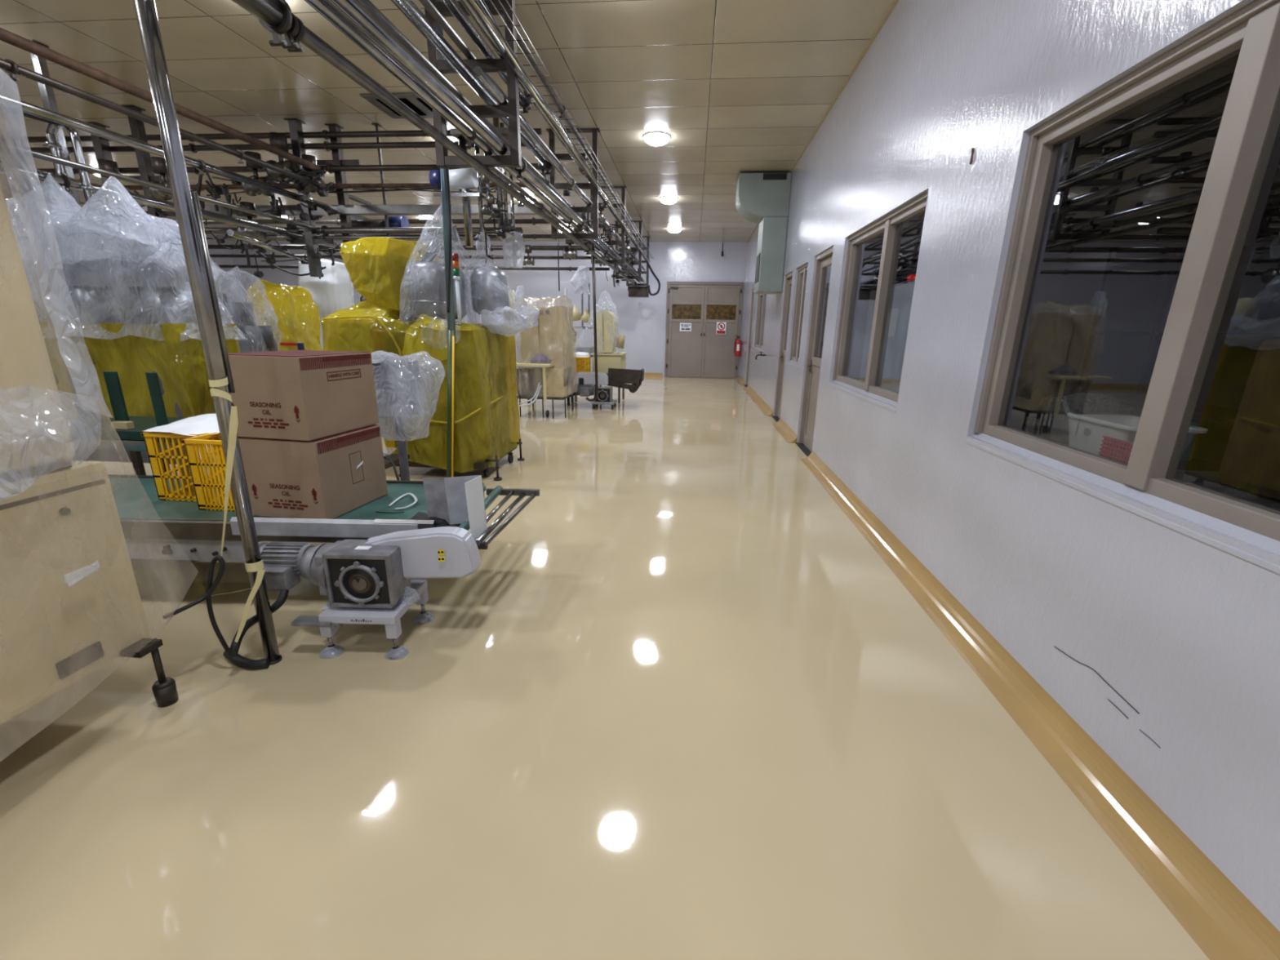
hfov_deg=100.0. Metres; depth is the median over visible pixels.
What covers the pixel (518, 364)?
shelf
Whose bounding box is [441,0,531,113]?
pipe
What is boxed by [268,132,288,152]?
valve
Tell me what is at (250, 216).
valve
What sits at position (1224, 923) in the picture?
baseboard
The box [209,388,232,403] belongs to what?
tape
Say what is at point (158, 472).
plastic crate
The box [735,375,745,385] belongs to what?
baseboard
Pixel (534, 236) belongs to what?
pipe
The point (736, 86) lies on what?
ceiling
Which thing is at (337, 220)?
pipe
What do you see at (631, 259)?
cable tangle
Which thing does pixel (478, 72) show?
pipe
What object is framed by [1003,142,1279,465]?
wall
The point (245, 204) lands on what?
valve
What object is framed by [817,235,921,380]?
wall office partition
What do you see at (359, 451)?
print
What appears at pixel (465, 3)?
pipe
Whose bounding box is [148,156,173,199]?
valve
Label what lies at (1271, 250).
steel shelf
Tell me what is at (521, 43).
pipe
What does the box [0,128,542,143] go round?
pipe
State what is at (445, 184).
pole
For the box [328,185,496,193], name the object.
pipe
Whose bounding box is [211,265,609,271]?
pipe
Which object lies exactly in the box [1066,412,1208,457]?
tub
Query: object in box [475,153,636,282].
pipe
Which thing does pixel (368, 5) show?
pipe
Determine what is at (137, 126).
post
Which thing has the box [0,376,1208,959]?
floor
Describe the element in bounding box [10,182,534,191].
pipe
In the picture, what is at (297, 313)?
machine
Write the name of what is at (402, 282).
machine
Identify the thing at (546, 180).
valve
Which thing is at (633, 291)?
junction box
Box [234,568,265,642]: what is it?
ribbon
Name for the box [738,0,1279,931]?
wall
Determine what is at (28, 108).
pipe
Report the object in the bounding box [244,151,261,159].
valve
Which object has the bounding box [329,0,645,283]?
pipe
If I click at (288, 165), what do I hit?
valve
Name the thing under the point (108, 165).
valve
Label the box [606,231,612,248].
valve
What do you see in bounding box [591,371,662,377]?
baseboard
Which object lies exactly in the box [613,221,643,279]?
frame
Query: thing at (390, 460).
bench
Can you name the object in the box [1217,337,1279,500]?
machine
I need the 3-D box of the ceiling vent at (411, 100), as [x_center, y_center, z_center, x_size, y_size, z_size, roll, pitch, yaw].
[-2.625,-4.407,6.336,1.000,0.024,0.700,2,16,5]
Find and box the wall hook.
[968,147,973,164]
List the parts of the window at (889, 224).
sill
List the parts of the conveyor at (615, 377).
motor, bench frame, panel, plate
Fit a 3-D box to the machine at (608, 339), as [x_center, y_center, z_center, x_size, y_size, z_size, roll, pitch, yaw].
[-0.846,-2.742,11.093,1.149,2.190,0.909,2,16,5]
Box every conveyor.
[107,474,539,660]
[527,368,644,409]
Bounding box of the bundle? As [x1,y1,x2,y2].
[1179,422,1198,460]
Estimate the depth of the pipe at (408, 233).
12.39 m
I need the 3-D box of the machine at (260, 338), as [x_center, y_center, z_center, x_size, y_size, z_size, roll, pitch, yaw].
[-4.798,-1.510,6.299,1.036,2.314,0.855,3,16,8]
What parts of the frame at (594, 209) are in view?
post, ceiling plate, post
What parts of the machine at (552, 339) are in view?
bagged motor, leg, frame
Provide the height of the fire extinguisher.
0.627 m
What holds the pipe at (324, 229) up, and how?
attached to the post at (101, 145)
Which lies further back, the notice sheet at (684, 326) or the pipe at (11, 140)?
the notice sheet at (684, 326)
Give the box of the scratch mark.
[1053,645,1159,747]
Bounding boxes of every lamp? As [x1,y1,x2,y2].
[418,217,432,218]
[447,136,458,141]
[452,253,458,261]
[453,261,459,269]
[453,268,459,276]
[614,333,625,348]
[643,131,670,146]
[659,195,678,204]
[667,227,681,233]
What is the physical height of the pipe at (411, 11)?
0.149 m
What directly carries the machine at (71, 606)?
on the floor
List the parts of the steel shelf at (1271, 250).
post, post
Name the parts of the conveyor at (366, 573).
apron plate, rail, motor, rail, lit rail, leg, data plate, bench frame, plastic strip, leg, plastic strip, leg, chute plate, chute plate, chute plate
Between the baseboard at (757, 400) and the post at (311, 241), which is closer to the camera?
the post at (311, 241)
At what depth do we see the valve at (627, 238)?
11.39 m
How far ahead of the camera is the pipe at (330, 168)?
7.03 m
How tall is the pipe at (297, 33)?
0.125 m
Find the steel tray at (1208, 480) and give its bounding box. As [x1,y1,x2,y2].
[1173,470,1279,511]
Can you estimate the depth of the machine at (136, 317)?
4.34 m
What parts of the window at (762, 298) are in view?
frame, pane, pane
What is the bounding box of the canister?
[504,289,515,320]
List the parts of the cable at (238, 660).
cord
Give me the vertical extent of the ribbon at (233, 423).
0.645 m
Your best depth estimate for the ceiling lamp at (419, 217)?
12.98 m
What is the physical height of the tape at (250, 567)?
0.040 m
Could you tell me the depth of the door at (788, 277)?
9.22 m
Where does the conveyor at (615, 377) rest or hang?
on the floor
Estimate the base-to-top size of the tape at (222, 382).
0.040 m
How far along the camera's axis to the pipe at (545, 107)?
5.51 m
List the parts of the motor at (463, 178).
motor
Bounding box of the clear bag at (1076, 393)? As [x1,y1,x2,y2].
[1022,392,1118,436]
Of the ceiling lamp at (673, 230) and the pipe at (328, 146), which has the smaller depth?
the pipe at (328, 146)
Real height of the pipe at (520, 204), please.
0.129 m
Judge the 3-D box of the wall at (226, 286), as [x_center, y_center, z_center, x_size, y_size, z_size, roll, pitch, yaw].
[-14.379,-2.836,7.368,0.150,3.980,21.900,2,16,5]
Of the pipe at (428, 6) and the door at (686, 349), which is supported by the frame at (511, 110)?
the pipe at (428, 6)
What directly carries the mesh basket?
on the work table
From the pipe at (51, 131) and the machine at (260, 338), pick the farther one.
the machine at (260, 338)
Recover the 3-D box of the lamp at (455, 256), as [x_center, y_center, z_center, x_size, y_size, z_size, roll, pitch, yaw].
[-1.665,-2.005,4.840,0.057,0.062,0.058,2,16,5]
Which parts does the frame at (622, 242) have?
post, ceiling plate, post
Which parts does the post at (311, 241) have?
ceiling plate, post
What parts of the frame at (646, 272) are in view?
post, post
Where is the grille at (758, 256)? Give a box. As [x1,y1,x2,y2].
[755,253,760,283]
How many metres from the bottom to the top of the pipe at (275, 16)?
0.169 m
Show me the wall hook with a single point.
(972, 148)
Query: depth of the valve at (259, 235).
6.85 m
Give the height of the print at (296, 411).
0.124 m
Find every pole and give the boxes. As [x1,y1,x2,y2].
[133,0,282,665]
[436,0,455,477]
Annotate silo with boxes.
[297,258,354,348]
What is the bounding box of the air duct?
[735,173,791,293]
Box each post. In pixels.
[28,39,81,210]
[87,121,133,253]
[121,104,176,243]
[284,118,333,277]
[315,123,360,242]
[371,123,390,235]
[556,213,559,291]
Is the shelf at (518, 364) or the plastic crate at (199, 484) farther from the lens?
the shelf at (518, 364)
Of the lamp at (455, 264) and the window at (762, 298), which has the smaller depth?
the lamp at (455, 264)
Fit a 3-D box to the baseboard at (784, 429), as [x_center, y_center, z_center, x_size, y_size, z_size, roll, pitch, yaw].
[2.172,-0.776,8.150,0.130,0.110,1.550,2,16,5]
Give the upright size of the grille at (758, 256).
0.450 m
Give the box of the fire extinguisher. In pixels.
[733,335,742,356]
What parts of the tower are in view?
tower frame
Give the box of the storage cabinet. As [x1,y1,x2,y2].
[859,273,915,392]
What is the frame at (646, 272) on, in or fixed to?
hanging from the ceiling at (736, 86)
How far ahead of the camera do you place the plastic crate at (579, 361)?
10.43 m
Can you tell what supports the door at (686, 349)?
in the wall at (642, 320)
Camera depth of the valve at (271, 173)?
6.81 m
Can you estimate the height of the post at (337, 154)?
1.479 m
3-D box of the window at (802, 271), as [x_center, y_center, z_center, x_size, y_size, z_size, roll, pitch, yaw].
[2.333,-2.361,7.765,0.134,1.385,0.900,2,16,5]
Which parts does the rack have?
rail, leg, leg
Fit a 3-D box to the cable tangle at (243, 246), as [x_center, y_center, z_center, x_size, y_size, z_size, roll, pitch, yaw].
[-4.804,-3.200,7.594,1.858,0.651,1.000,2,16,5]
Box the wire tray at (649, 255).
[487,0,653,259]
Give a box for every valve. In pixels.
[97,159,130,204]
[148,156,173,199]
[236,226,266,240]
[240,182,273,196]
[240,201,255,210]
[240,211,257,221]
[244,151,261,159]
[244,160,272,185]
[265,167,290,182]
[266,155,299,173]
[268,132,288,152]
[297,154,324,194]
[523,244,534,266]
[538,160,550,186]
[562,239,577,259]
[572,227,581,244]
[578,153,588,175]
[598,202,605,222]
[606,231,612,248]
[624,258,630,273]
[625,236,631,253]
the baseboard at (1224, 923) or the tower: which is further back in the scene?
the tower
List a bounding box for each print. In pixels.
[231,401,300,428]
[251,483,317,510]
[299,353,371,370]
[316,426,380,454]
[348,450,364,484]
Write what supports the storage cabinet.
on the floor
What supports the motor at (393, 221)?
hanging from the post at (376, 125)
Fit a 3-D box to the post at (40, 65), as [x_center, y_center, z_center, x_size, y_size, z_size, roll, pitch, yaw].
[-5.697,-3.343,5.262,0.130,1.579,0.130,2,16,5]
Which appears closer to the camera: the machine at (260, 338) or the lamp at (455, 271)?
the lamp at (455, 271)
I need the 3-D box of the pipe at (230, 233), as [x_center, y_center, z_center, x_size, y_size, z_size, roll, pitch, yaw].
[-4.109,-2.572,5.894,0.060,0.060,1.763,-4,16,-15]
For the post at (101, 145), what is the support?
hanging from the ceiling at (736, 86)
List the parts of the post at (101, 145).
ceiling plate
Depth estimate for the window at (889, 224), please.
4.58 m
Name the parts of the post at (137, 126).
ceiling plate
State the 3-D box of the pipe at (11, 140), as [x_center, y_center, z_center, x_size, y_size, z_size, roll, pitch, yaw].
[-5.265,-2.587,4.597,0.090,0.700,0.090,2,16,5]
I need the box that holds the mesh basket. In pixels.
[1097,435,1133,464]
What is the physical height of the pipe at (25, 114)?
0.319 m
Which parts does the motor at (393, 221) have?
motor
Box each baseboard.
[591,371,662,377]
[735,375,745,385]
[742,384,773,416]
[772,417,797,443]
[800,450,1279,959]
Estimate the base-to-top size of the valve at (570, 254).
0.525 m
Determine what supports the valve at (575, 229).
attached to the pipe at (520, 204)
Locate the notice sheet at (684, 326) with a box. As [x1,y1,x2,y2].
[680,322,691,331]
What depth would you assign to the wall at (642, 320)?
16.69 m
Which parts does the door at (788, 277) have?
pane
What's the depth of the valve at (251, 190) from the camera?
6.80 m
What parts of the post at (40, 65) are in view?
ceiling plate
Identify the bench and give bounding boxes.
[383,453,409,480]
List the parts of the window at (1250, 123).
sill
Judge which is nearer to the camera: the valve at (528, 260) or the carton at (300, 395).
the carton at (300, 395)
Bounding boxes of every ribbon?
[220,405,238,556]
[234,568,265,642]
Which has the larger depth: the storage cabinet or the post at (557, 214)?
the post at (557, 214)
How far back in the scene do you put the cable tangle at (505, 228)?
5.55 m
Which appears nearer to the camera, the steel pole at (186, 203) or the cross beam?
the steel pole at (186, 203)
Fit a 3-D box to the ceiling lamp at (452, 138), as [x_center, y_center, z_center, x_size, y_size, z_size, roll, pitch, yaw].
[-2.661,-4.699,7.499,0.370,0.100,0.370,2,16,5]
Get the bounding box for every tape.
[208,376,228,386]
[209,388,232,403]
[244,558,264,572]
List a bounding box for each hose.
[227,589,288,656]
[646,262,660,295]
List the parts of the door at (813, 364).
handle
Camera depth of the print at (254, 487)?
2.73 m
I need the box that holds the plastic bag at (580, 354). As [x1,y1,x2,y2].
[574,351,590,357]
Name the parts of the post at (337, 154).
ceiling plate, post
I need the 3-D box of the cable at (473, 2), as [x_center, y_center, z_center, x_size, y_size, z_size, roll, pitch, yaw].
[-0.570,-3.839,6.959,0.047,0.066,17.301,2,16,5]
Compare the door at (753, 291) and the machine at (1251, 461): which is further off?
the door at (753, 291)
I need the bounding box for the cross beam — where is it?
[106,204,544,216]
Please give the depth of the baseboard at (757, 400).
11.25 m
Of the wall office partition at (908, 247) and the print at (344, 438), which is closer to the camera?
the print at (344, 438)
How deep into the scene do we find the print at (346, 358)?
2.74 m
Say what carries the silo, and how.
on the floor
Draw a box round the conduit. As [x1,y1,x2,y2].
[585,242,598,401]
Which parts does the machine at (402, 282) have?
frame, tower stem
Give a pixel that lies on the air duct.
(762, 199)
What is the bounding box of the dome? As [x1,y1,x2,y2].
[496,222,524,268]
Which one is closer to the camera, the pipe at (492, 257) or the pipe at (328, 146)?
the pipe at (328, 146)
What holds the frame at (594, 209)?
hanging from the ceiling at (736, 86)
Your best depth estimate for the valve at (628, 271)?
12.37 m
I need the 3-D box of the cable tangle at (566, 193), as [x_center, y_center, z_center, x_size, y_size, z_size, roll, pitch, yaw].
[-0.738,-4.094,8.925,0.581,0.652,3.240,2,16,5]
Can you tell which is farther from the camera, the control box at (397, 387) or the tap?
the tap
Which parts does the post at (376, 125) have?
ceiling plate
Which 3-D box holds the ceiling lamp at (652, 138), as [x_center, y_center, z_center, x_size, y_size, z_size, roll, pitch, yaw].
[0.226,-4.579,7.245,0.370,0.100,0.370,2,16,5]
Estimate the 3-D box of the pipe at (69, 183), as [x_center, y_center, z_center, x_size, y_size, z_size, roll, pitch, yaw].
[-4.941,-2.456,4.341,0.116,0.159,7.700,2,16,5]
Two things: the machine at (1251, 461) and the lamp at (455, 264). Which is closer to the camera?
the machine at (1251, 461)
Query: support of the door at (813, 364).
in the wall at (1185, 628)
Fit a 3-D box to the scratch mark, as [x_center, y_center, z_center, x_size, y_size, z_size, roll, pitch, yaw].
[1.622,0.725,1.888,0.004,0.064,0.513,2,16,5]
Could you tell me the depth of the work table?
2.53 m
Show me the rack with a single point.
(122, 432)
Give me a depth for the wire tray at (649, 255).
4.68 m
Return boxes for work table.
[1043,437,1220,471]
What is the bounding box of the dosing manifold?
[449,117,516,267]
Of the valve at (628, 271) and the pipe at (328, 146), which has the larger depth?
the valve at (628, 271)
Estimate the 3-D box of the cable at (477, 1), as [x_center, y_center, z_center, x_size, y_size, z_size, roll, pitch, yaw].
[-0.543,-3.827,6.960,0.034,0.051,17.300,2,16,5]
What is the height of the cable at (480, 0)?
0.048 m
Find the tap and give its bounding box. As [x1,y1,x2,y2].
[755,351,765,359]
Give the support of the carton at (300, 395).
on the carton at (331, 477)
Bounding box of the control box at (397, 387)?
[370,351,444,480]
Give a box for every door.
[664,281,743,378]
[744,288,754,386]
[771,271,792,422]
[795,246,833,456]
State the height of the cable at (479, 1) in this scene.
0.056 m
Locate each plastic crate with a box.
[141,431,231,502]
[182,431,235,511]
[574,356,591,374]
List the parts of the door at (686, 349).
pane, pane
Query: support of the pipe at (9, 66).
attached to the pipe at (397, 185)
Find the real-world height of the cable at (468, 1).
0.046 m
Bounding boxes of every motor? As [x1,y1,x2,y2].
[351,216,409,235]
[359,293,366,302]
[429,167,487,201]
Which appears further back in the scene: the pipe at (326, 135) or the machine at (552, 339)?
the machine at (552, 339)
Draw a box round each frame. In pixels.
[424,0,521,168]
[546,128,600,239]
[590,186,626,264]
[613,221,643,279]
[626,236,650,286]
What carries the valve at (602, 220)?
attached to the pipe at (478, 72)
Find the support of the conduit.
attached to the pipe at (297, 33)
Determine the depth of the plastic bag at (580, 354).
10.41 m
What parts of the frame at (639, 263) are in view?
post, post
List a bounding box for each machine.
[0,68,178,724]
[4,172,245,464]
[178,243,283,352]
[246,279,323,351]
[320,204,539,480]
[514,285,577,417]
[573,291,626,403]
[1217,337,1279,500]
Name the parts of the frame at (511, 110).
post, post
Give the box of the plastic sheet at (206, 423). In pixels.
[144,413,219,436]
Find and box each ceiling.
[0,0,899,242]
[878,53,1279,235]
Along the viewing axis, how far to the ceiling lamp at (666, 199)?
10.59 m
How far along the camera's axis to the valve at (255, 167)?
6.77 m
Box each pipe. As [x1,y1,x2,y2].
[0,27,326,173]
[0,57,372,204]
[0,107,59,125]
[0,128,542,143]
[0,140,525,154]
[0,142,355,240]
[0,160,336,248]
[4,128,33,196]
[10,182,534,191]
[20,99,373,220]
[36,163,538,175]
[42,123,98,220]
[71,233,551,239]
[76,234,519,241]
[95,243,600,251]
[99,217,575,225]
[127,225,522,235]
[127,253,608,260]
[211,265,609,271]
[226,229,294,257]
[231,0,292,46]
[281,13,639,287]
[303,0,641,283]
[303,25,631,279]
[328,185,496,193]
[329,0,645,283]
[357,0,635,270]
[391,0,553,174]
[408,233,551,235]
[418,0,638,260]
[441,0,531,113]
[459,0,646,260]
[473,66,645,271]
[474,0,638,244]
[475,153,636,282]
[500,14,644,247]
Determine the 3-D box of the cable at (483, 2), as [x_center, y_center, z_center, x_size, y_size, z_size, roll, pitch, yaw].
[-0.539,-3.845,6.954,0.044,0.048,17.300,2,16,5]
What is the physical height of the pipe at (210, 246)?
0.154 m
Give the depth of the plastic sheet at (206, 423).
2.98 m
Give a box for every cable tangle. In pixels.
[4,174,232,240]
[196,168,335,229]
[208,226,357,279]
[472,183,515,266]
[561,189,621,258]
[603,230,638,290]
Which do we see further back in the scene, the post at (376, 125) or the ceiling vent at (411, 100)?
the post at (376, 125)
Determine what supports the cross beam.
attached to the post at (311, 241)
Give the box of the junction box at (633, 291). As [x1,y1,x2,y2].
[628,286,648,297]
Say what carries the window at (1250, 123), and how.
in the wall at (1185, 628)
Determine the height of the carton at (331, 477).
0.418 m
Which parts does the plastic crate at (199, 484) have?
paper strip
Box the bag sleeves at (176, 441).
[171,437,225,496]
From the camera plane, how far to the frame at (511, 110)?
3.94 m
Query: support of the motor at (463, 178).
on the machine at (402, 282)
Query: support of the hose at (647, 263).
attached to the junction box at (633, 291)
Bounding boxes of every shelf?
[515,362,554,367]
[1065,240,1279,438]
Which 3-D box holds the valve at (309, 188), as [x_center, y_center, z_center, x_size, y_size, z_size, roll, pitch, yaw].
[-4.250,-3.932,6.935,0.240,0.438,0.200,2,16,5]
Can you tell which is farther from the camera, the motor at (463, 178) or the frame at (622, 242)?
the frame at (622, 242)
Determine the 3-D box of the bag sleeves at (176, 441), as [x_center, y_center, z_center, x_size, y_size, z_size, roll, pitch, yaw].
[-2.541,-0.114,3.181,0.252,0.339,0.333,2,16,5]
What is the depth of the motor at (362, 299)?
6.93 m
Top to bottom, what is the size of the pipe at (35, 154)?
0.050 m
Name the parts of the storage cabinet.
cabinet lid, cabinet door, display panel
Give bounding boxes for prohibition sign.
[715,321,726,333]
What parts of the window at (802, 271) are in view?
sill, pane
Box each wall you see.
[4,198,240,302]
[229,240,747,378]
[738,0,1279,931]
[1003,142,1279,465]
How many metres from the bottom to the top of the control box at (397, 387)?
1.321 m
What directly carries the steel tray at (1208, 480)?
on the work table
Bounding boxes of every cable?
[162,555,269,669]
[466,0,648,262]
[470,0,648,262]
[475,0,649,262]
[478,0,649,262]
[480,0,642,251]
[481,0,650,262]
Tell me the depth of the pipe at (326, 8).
2.97 m
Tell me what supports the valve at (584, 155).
attached to the pipe at (465, 3)
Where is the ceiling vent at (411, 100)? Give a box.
[360,92,433,118]
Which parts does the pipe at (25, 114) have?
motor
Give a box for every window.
[752,293,766,351]
[786,262,808,367]
[828,191,928,413]
[964,0,1279,573]
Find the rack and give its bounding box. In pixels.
[66,371,186,475]
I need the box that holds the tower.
[564,266,595,368]
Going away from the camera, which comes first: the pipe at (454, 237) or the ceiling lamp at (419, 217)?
the pipe at (454, 237)
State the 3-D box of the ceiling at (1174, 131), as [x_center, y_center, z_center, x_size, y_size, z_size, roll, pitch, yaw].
[4.128,-3.283,5.394,3.700,0.100,21.900,2,16,5]
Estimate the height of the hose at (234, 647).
0.210 m
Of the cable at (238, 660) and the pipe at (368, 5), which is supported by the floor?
the cable at (238, 660)
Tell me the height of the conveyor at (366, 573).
0.748 m
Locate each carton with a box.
[227,350,378,440]
[238,424,387,519]

